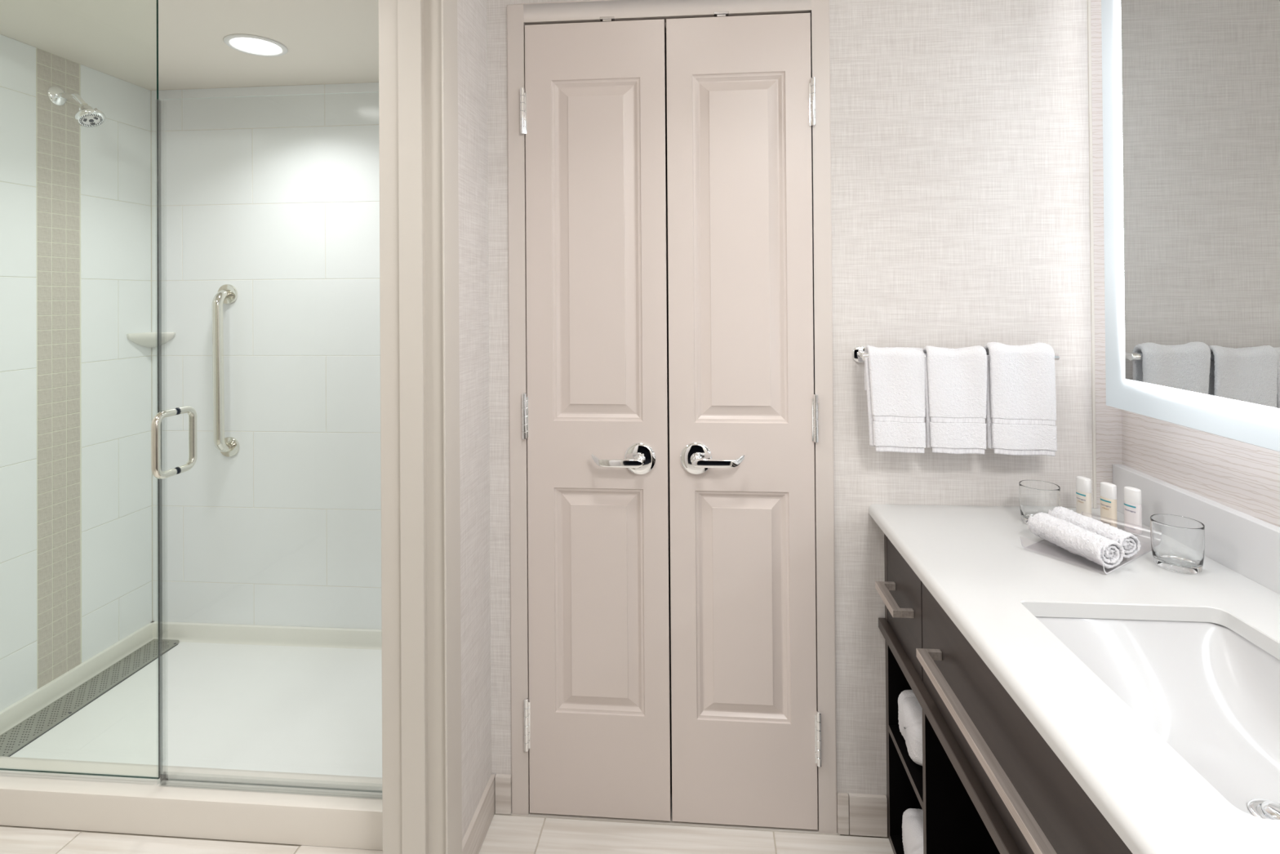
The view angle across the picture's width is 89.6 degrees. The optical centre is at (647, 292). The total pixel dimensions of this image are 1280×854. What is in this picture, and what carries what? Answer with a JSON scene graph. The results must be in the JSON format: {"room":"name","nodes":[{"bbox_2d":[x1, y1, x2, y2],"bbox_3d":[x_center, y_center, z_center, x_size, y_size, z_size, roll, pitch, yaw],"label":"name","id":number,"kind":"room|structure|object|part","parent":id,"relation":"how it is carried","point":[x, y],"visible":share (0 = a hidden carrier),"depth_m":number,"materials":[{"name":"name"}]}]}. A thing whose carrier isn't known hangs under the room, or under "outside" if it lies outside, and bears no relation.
{"room":"hotel bathroom","nodes":[
{"label":"hotel bathroom","id":0,"kind":"room"},
{"bbox_2d":[0,34,152,711],"bbox_3d":[-2.111,0.293,2.256,0.100,2.252,0.981,0,0,5],"label":"wall","id":1,"kind":"structure","parent":0,"point":[76,393],"depth_m":2.29,"materials":[{"name":"beige tile"}]},
{"bbox_2d":[47,85,106,127],"bbox_3d":[-1.983,-0.652,2.246,0.171,0.146,0.086,0,0,5],"label":"showerhead","id":2,"kind":"object","parent":1,"relation":"attached to","point":[86,116],"visible":1,"depth_m":2.24,"materials":[{"name":"silver metal"}]},
{"bbox_3d":[-2.004,-0.669,2.255,0.109,0.063,0.020,0,0,5],"label":"arm","id":3,"kind":"part","parent":2,"relation":"part of","materials":[{"name":"silver metal"}]},
{"bbox_2d":[151,405,197,479],"bbox_3d":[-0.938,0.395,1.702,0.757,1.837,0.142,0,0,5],"label":"door handle","id":4,"kind":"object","parent":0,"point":[156,470],"depth_m":1.71,"materials":[{"name":"silver metal"}]},
{"bbox_3d":[-1.270,0.399,1.692,0.020,0.179,0.066,0,0,5],"label":"pull handle","id":5,"kind":"part","parent":4,"relation":"part of","materials":[{"name":"silver metal"}]},
{"bbox_2d":[176,466,181,474],"bbox_3d":[-1.265,0.479,1.736,0.019,0.019,0.004,0,0,5],"label":"washer","id":6,"kind":"object","parent":4,"relation":"in","point":[178,468],"depth_m":1.73,"materials":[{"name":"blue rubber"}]},
{"bbox_2d":[0,0,378,90],"bbox_3d":[-1.355,-0.963,2.205,1.670,0.248,0.960,0,0,5],"label":"ceiling","id":7,"kind":"structure","parent":0,"point":[326,42],"depth_m":2.11,"materials":[{"name":"white paint"}]},
{"bbox_2d":[223,34,287,56],"bbox_3d":[-1.325,-0.837,2.185,0.186,0.008,0.186,0,0,5],"label":"recessed light","id":8,"kind":"object","parent":7,"relation":"in","point":[254,45],"visible":1,"depth_m":2.17,"materials":[{"name":"white plastic"}]},
{"bbox_2d":[151,82,381,629],"bbox_3d":[-1.257,0.289,2.627,1.743,2.252,0.100,0,0,5],"label":"wall","id":9,"kind":"structure","parent":0,"point":[271,193],"depth_m":2.60,"materials":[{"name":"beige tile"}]},
{"bbox_2d":[126,332,175,347],"bbox_3d":[-1.982,0.191,2.578,0.106,0.062,0.117,0,0,5],"label":"corner shelf","id":10,"kind":"object","parent":9,"relation":"attached to","point":[148,340],"visible":0.96,"depth_m":2.59,"materials":[{"name":"white ceramic"}]},
{"bbox_2d":[211,284,239,457],"bbox_3d":[-1.697,0.314,2.573,0.086,0.698,0.078,0,0,5],"label":"grab bar","id":11,"kind":"object","parent":9,"relation":"attached to","point":[228,446],"visible":1,"depth_m":2.54,"materials":[{"name":"silver metal"}]},
{"bbox_2d":[0,687,893,853],"bbox_3d":[-0.515,1.429,0.913,3.600,0.060,3.450,0,0,5],"label":"floor","id":12,"kind":"structure","parent":0,"point":[533,833],"depth_m":1.65,"materials":[{"name":"beige tile"}]},
{"bbox_2d":[0,621,382,777],"bbox_3d":[-1.284,1.373,2.189,1.543,0.080,0.765,0,0,5],"label":"shower pan","id":13,"kind":"object","parent":12,"relation":"on","point":[252,697],"visible":0.65,"depth_m":2.18,"materials":[{"name":"white"}]},
{"bbox_2d":[0,639,179,756],"bbox_3d":[-1.968,1.403,2.242,0.124,0.006,0.736,0,0,5],"label":"channel","id":14,"kind":"object","parent":13,"relation":"on","point":[28,730],"visible":0.98,"depth_m":2.23,"materials":[{"name":"silver metal"}]},
{"bbox_2d":[0,755,382,849],"bbox_3d":[-1.322,1.361,1.743,1.557,0.097,0.130,0,0,5],"label":"shower curb","id":15,"kind":"object","parent":12,"relation":"on","point":[335,811],"visible":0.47,"depth_m":1.69,"materials":[{"name":"beige stone"}]},
{"bbox_2d":[0,0,160,778],"bbox_3d":[-1.707,0.241,1.769,0.785,2.158,0.014,0,0,5],"label":"screen","id":16,"kind":"object","parent":15,"relation":"on","point":[157,167],"visible":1,"depth_m":1.74,"materials":[{"name":"clear glass"}]},
{"bbox_2d":[875,533,1132,853],"bbox_3d":[0.820,0.978,0.882,0.629,0.822,1.524,0,0,5],"label":"vanity cabinet","id":17,"kind":"object","parent":12,"relation":"on","point":[987,781],"visible":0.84,"depth_m":1.18,"materials":[{"name":"black wood"}]},
{"bbox_3d":[0.577,0.716,1.509,0.046,0.017,0.147,0,0,5],"label":"bar handle","id":18,"kind":"part","parent":17,"relation":"part of","materials":[{"name":"silver metal"}]},
{"bbox_3d":[0.891,1.383,1.487,0.572,0.018,0.254,0,0,5],"label":"panel","id":19,"kind":"part","parent":17,"relation":"part of","materials":[{"name":"black wood"}]},
{"bbox_3d":[0.609,0.705,1.512,0.018,0.260,0.256,0,0,5],"label":"drawer","id":20,"kind":"part","parent":17,"relation":"part of","materials":[{"name":"brown wood"}]},
{"bbox_2d":[888,724,923,810],"bbox_3d":[0.888,1.103,1.489,0.572,0.018,0.254,0,0,5],"label":"shelf","id":21,"kind":"object","parent":17,"relation":"attached to","point":[914,771],"depth_m":1.50,"materials":[{"name":"black wood"}]},
{"bbox_2d":[897,689,922,765],"bbox_3d":[0.793,1.032,1.516,0.367,0.126,0.196,0,0,5],"label":"rolled towel","id":22,"kind":"object","parent":17,"relation":"on","point":[910,711],"visible":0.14,"depth_m":1.51,"materials":[{"name":"white fabric"}]},
{"bbox_2d":[902,808,923,853],"bbox_3d":[0.791,1.303,1.490,0.365,0.140,0.194,0,0,5],"label":"rolled towel","id":23,"kind":"object","parent":17,"relation":"on","point":[913,818],"visible":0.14,"depth_m":1.51,"materials":[{"name":"white fabric"}]},
{"bbox_3d":[0.555,0.847,0.904,0.042,0.025,1.523,0,0,5],"label":"rail","id":24,"kind":"part","parent":17,"relation":"part of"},
{"bbox_3d":[0.527,0.713,0.905,0.046,0.017,0.753,0,0,5],"label":"bar handle","id":25,"kind":"part","parent":17,"relation":"part of","materials":[{"name":"silver metal"}]},
{"bbox_3d":[0.559,0.702,0.902,0.018,0.260,0.962,0,0,5],"label":"drawer","id":26,"kind":"part","parent":17,"relation":"part of","materials":[{"name":"brown wood"}]},
{"bbox_2d":[868,503,1279,853],"bbox_3d":[0.820,0.553,0.874,0.622,0.027,1.544,0,0,5],"label":"countertop","id":27,"kind":"structure","parent":17,"relation":"on","point":[974,562],"depth_m":1.06,"materials":[{"name":"white stone"}]},
{"bbox_2d":[1018,480,1060,524],"bbox_3d":[0.925,0.498,1.520,0.083,0.090,0.083,0,0,5],"label":"drinking glass","id":28,"kind":"object","parent":27,"relation":"on","point":[1036,496],"visible":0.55,"depth_m":1.50,"materials":[{"name":"clear glass"}]},
{"bbox_2d":[1075,475,1091,517],"bbox_3d":[1.038,0.489,1.533,0.020,0.098,0.034,0,0,-15],"label":"toiletry bottle","id":29,"kind":"object","parent":27,"relation":"on","point":[1083,485],"visible":0.75,"depth_m":1.52,"materials":[{"name":"white plastic"}]},
{"bbox_2d":[1019,511,1151,573],"bbox_3d":[0.942,0.526,1.367,0.282,0.031,0.152,0,0,-33],"label":"tray","id":30,"kind":"object","parent":27,"relation":"on","point":[1105,572],"visible":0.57,"depth_m":1.31,"materials":[{"name":"clear plastic"}]},
{"bbox_2d":[1026,511,1124,568],"bbox_3d":[0.880,0.507,1.333,0.065,0.055,0.184,0,0,-12],"label":"rolled washcloth","id":31,"kind":"object","parent":30,"relation":"on","point":[1096,548],"visible":1,"depth_m":1.30,"materials":[{"name":"white fabric"}]},
{"bbox_2d":[1048,506,1141,558],"bbox_3d":[0.949,0.509,1.380,0.062,0.052,0.183,0,0,-11],"label":"rolled washcloth","id":32,"kind":"object","parent":30,"relation":"on","point":[1131,544],"visible":0.6,"depth_m":1.34,"materials":[{"name":"white fabric"}]},
{"bbox_2d":[1100,481,1117,527],"bbox_3d":[1.062,0.489,1.484,0.020,0.098,0.034,0,0,-17],"label":"toiletry bottle","id":33,"kind":"object","parent":27,"relation":"on","point":[1108,491],"visible":0.93,"depth_m":1.48,"materials":[{"name":"beige plastic"}]},
{"bbox_2d":[1124,486,1142,533],"bbox_3d":[1.091,0.488,1.448,0.020,0.098,0.034,0,0,-18],"label":"toiletry bottle","id":34,"kind":"object","parent":27,"relation":"on","point":[1132,495],"visible":1,"depth_m":1.44,"materials":[{"name":"white plastic"}]},
{"bbox_2d":[1035,616,1279,819],"bbox_3d":[0.802,0.632,0.886,0.366,0.127,0.510,0,0,5],"label":"sink","id":35,"kind":"object","parent":27,"relation":"in","point":[1209,691],"visible":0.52,"depth_m":1.03,"materials":[{"name":"white ceramic"}]},
{"bbox_2d":[1150,514,1204,573],"bbox_3d":[1.046,0.495,1.272,0.083,0.090,0.083,0,0,5],"label":"drinking glass","id":36,"kind":"object","parent":27,"relation":"on","point":[1177,542],"visible":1,"depth_m":1.25,"materials":[{"name":"clear glass"}]},
{"bbox_2d":[457,0,491,839],"bbox_3d":[-0.589,0.177,0.532,0.115,2.440,2.664,0,0,5],"label":"wall","id":37,"kind":"structure","parent":0,"point":[472,15],"depth_m":1.64,"materials":[{"name":"paint"}]},
{"bbox_2d":[378,0,462,853],"bbox_3d":[-0.561,0.292,0.953,0.161,2.216,1.110,0,0,5],"label":"trim","id":38,"kind":"structure","parent":37,"relation":"attached to","point":[421,634],"depth_m":1.44,"materials":[{"name":"grey paint"}]},
{"bbox_2d":[462,773,495,853],"bbox_3d":[-0.427,1.352,1.621,0.012,0.100,0.252,0,0,5],"label":"baseboard","id":39,"kind":"structure","parent":37,"relation":"attached to","point":[473,840],"depth_m":1.63,"materials":[{"name":"tile"}]},
{"bbox_2d":[665,32,671,793],"bbox_3d":[0.084,0.277,2.074,1.020,2.350,0.530,0,0,5],"label":"door gap","id":40,"kind":"structure","parent":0,"point":[665,33],"depth_m":2.30,"materials":[{"name":"black"}]},
{"bbox_2d":[487,0,1093,795],"bbox_3d":[0.352,0.178,1.740,1.563,2.440,0.100,0,0,5],"label":"wall","id":41,"kind":"structure","parent":0,"point":[960,200],"depth_m":1.66,"materials":[{"name":"fabric"}]},
{"bbox_2d":[520,18,671,821],"bbox_3d":[-0.142,0.335,1.708,0.390,2.121,0.097,0,0,5],"label":"door","id":42,"kind":"structure","parent":41,"relation":"in","point":[594,410],"depth_m":1.72,"materials":[{"name":"beige paint"}]},
{"bbox_3d":[-0.080,0.435,1.663,0.137,0.030,0.022,-1,0,12],"label":"lever","id":43,"kind":"part","parent":42,"relation":"part of","materials":[{"name":"silver metal"}]},
{"bbox_3d":[-0.019,0.440,1.706,0.086,0.086,0.012,0,0,5],"label":"lever handle","id":44,"kind":"part","parent":42,"relation":"part of","materials":[{"name":"silver metal"}]},
{"bbox_2d":[506,0,837,833],"bbox_3d":[0.059,0.307,1.759,0.859,2.186,0.110,0,0,5],"label":"trim","id":45,"kind":"structure","parent":41,"relation":"attached to","point":[518,15],"depth_m":1.71,"materials":[{"name":"beige paint"}]},
{"bbox_2d":[494,773,887,836],"bbox_3d":[0.103,1.349,1.699,1.028,0.100,0.012,0,0,5],"label":"baseboard","id":46,"kind":"structure","parent":41,"relation":"attached to","point":[857,814],"depth_m":1.66,"materials":[{"name":"tile"}]},
{"bbox_2d":[666,13,822,829],"bbox_3d":[0.250,0.332,1.676,0.387,2.121,0.097,0,0,5],"label":"door","id":47,"kind":"structure","parent":41,"relation":"in","point":[744,405],"depth_m":1.69,"materials":[{"name":"beige paint"}]},
{"bbox_3d":[0.129,0.436,1.694,0.086,0.086,0.012,0,0,5],"label":"lever handle","id":48,"kind":"part","parent":47,"relation":"part of","materials":[{"name":"silver metal"}]},
{"bbox_3d":[0.182,0.430,1.641,0.137,0.030,0.022,0,0,-3],"label":"lever","id":49,"kind":"part","parent":47,"relation":"part of","materials":[{"name":"silver metal"}]},
{"bbox_2d":[851,345,1059,362],"bbox_3d":[0.767,0.157,1.614,0.480,0.044,0.084,0,0,5],"label":"towel bar","id":50,"kind":"object","parent":41,"relation":"attached to","point":[858,353],"visible":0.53,"depth_m":1.67,"materials":[{"name":"silver metal"}]},
{"bbox_2d":[864,345,925,453],"bbox_3d":[0.610,0.260,1.591,0.146,0.261,0.056,0,0,5],"label":"hand towel","id":51,"kind":"object","parent":50,"relation":"hanging from","point":[895,379],"visible":0.99,"depth_m":1.57,"materials":[{"name":"white fabric"}]},
{"bbox_2d":[923,345,986,454],"bbox_3d":[0.750,0.260,1.581,0.146,0.262,0.053,0,0,5],"label":"hand towel","id":52,"kind":"object","parent":50,"relation":"hanging from","point":[956,380],"visible":0.99,"depth_m":1.56,"materials":[{"name":"white fabric"}]},
{"bbox_2d":[983,342,1057,456],"bbox_3d":[0.902,0.256,1.567,0.160,0.273,0.053,0,0,5],"label":"hand towel","id":53,"kind":"object","parent":50,"relation":"hanging from","point":[1021,396],"visible":0.96,"depth_m":1.55,"materials":[{"name":"white fabric"}]},
{"bbox_2d":[1087,0,1096,508],"bbox_3d":[1.121,-0.253,1.629,0.007,1.591,0.008,0,0,5],"label":"trim","id":54,"kind":"structure","parent":41,"relation":"attached to","point":[1089,28],"depth_m":1.62,"materials":[{"name":"white paint"}]},
{"bbox_2d":[1090,0,1279,527],"bbox_3d":[1.107,0.164,0.391,0.164,2.440,2.664,0,0,5],"label":"wall","id":55,"kind":"structure","parent":0,"point":[1240,476],"depth_m":1.49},
{"bbox_2d":[1101,0,1279,452],"bbox_3d":[1.070,-0.307,0.857,0.107,1.135,1.312,0,0,5],"label":"mirror","id":56,"kind":"object","parent":55,"relation":"attached to","point":[1191,88],"visible":1,"depth_m":1.24,"materials":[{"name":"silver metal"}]},
{"bbox_3d":[1.020,-0.307,0.861,0.005,1.135,1.312,0,0,5],"label":"glass","id":57,"kind":"part","parent":56,"relation":"part of","materials":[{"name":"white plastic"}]},
{"bbox_2d":[1112,464,1279,594],"bbox_3d":[1.118,0.482,0.850,0.023,0.111,1.543,0,0,5],"label":"backsplash","id":58,"kind":"structure","parent":55,"relation":"attached to","point":[1249,545],"depth_m":1.28,"materials":[{"name":"white stone"}]}
]}

